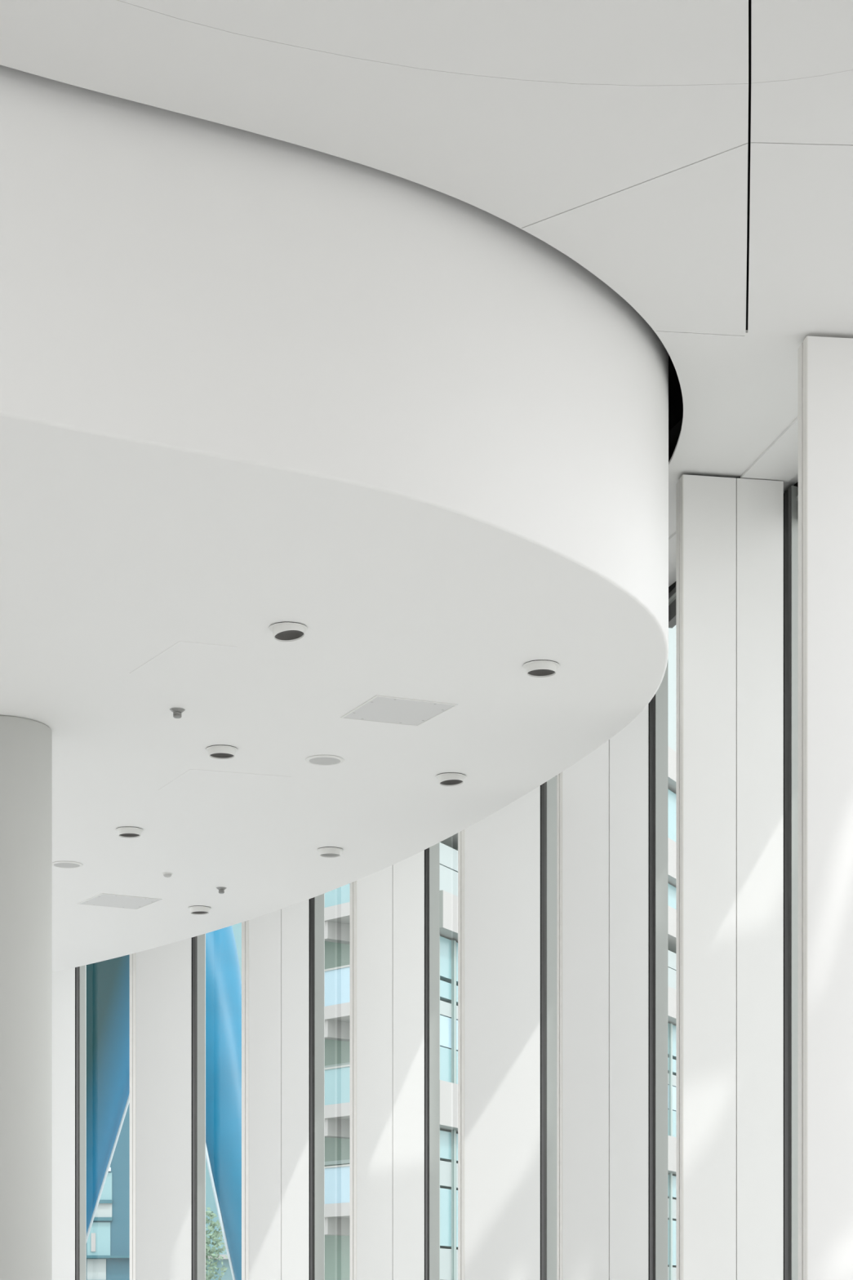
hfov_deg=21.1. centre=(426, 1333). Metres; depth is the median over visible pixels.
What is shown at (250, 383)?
ceiling
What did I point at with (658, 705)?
window
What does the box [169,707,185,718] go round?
sprinkler
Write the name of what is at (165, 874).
smoke detector
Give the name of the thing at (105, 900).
access hatch
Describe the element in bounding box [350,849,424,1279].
facade fin
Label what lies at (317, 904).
window
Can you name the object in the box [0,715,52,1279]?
column
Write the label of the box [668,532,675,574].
trim
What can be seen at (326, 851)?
recessed light
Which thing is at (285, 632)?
recessed light
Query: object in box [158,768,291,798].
panel
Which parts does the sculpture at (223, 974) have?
leg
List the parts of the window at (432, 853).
post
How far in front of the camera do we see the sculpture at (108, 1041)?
26.91 m
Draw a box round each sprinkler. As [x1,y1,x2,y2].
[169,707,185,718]
[216,886,226,893]
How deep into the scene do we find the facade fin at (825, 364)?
10.31 m
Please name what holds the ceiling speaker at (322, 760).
attached to the ceiling at (250, 383)
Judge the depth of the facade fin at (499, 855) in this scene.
15.80 m
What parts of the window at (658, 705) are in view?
post, head trim, head frame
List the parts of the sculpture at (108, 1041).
leg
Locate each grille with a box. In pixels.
[53,862,79,867]
[309,757,340,764]
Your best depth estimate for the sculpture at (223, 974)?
28.32 m
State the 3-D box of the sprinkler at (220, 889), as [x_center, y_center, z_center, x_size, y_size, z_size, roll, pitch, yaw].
[-1.520,-3.280,16.933,0.078,0.041,0.078,0,0,0]
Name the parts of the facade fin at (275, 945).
panel, panel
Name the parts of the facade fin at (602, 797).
panel, panel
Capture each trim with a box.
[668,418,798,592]
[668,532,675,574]
[740,416,798,483]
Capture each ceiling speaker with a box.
[52,861,83,868]
[305,755,344,765]
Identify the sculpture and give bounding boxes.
[86,954,129,1241]
[205,925,241,1279]
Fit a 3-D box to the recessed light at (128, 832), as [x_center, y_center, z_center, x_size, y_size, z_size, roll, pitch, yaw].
[-1.946,-3.281,14.968,0.182,0.048,0.182,0,0,0]
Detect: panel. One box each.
[129,640,236,679]
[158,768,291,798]
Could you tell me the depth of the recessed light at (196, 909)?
17.67 m
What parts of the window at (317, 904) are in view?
post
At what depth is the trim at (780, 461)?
11.78 m
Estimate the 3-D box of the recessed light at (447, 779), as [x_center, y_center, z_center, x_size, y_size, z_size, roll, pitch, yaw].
[0.145,-3.281,13.535,0.182,0.057,0.182,0,0,0]
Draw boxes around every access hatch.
[77,893,162,909]
[340,694,457,726]
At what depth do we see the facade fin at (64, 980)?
23.58 m
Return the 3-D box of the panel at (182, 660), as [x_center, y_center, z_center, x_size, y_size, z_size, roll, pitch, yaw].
[-1.199,-3.299,11.204,0.284,0.001,0.667,0,0,-29]
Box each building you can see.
[86,1102,129,1279]
[205,922,241,1279]
[324,883,350,1279]
[439,625,675,1279]
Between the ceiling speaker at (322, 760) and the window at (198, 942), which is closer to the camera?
the ceiling speaker at (322, 760)
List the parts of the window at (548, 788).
post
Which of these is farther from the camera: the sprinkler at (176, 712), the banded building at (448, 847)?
the banded building at (448, 847)
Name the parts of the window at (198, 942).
post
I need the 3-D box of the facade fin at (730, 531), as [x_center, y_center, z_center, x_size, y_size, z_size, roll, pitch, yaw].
[1.598,-1.496,12.065,0.552,5.991,0.132,0,0,-10]
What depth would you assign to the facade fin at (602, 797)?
13.80 m
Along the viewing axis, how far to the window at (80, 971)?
23.70 m
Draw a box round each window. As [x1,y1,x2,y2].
[75,964,86,1279]
[191,933,205,1279]
[309,893,324,1279]
[424,842,439,1279]
[540,775,556,1279]
[648,586,675,1279]
[783,485,798,1279]
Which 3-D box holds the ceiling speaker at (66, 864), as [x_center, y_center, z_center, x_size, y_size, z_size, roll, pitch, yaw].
[-2.530,-3.296,16.079,0.224,0.009,0.224,0,0,0]
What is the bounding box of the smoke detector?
[162,872,173,877]
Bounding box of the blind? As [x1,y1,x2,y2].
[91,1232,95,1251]
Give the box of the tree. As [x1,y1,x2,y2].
[205,1207,227,1279]
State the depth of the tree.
40.94 m
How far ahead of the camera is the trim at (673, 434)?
13.74 m
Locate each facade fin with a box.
[52,967,75,1279]
[129,937,191,1279]
[241,898,309,1279]
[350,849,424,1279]
[457,785,540,1279]
[556,704,648,1279]
[675,474,783,1279]
[798,336,852,1279]
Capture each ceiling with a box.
[0,0,852,586]
[0,65,668,972]
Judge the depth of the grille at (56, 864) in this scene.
16.07 m
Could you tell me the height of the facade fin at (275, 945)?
5.991 m
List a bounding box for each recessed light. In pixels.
[115,826,143,838]
[187,905,211,915]
[205,744,238,759]
[268,622,307,642]
[316,846,343,857]
[435,772,466,786]
[523,659,559,677]
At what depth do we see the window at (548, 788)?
15.94 m
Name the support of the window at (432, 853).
on the floor
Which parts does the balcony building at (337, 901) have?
handrail, handrail, handrail, balustrade, balustrade, balustrade, balustrade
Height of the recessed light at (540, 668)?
0.048 m
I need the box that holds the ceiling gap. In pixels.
[668,0,751,431]
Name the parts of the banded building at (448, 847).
panel, panel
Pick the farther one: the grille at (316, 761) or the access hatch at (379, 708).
the grille at (316, 761)
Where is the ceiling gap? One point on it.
(675, 396)
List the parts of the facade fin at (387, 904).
panel, panel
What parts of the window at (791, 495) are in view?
post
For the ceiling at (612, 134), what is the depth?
8.48 m
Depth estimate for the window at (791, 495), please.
12.11 m
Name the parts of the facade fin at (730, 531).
panel, panel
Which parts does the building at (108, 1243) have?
window sill, window sill, window sill, rail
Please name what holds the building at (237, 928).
on the ground
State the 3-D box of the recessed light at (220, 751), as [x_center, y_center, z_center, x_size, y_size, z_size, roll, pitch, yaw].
[-1.155,-3.281,12.905,0.182,0.046,0.182,0,0,0]
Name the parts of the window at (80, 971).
post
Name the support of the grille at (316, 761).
attached to the ceiling speaker at (322, 760)
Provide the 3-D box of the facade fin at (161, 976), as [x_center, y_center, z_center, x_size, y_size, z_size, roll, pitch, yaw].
[-2.522,-1.496,21.665,0.566,5.991,0.149,0,0,-24]

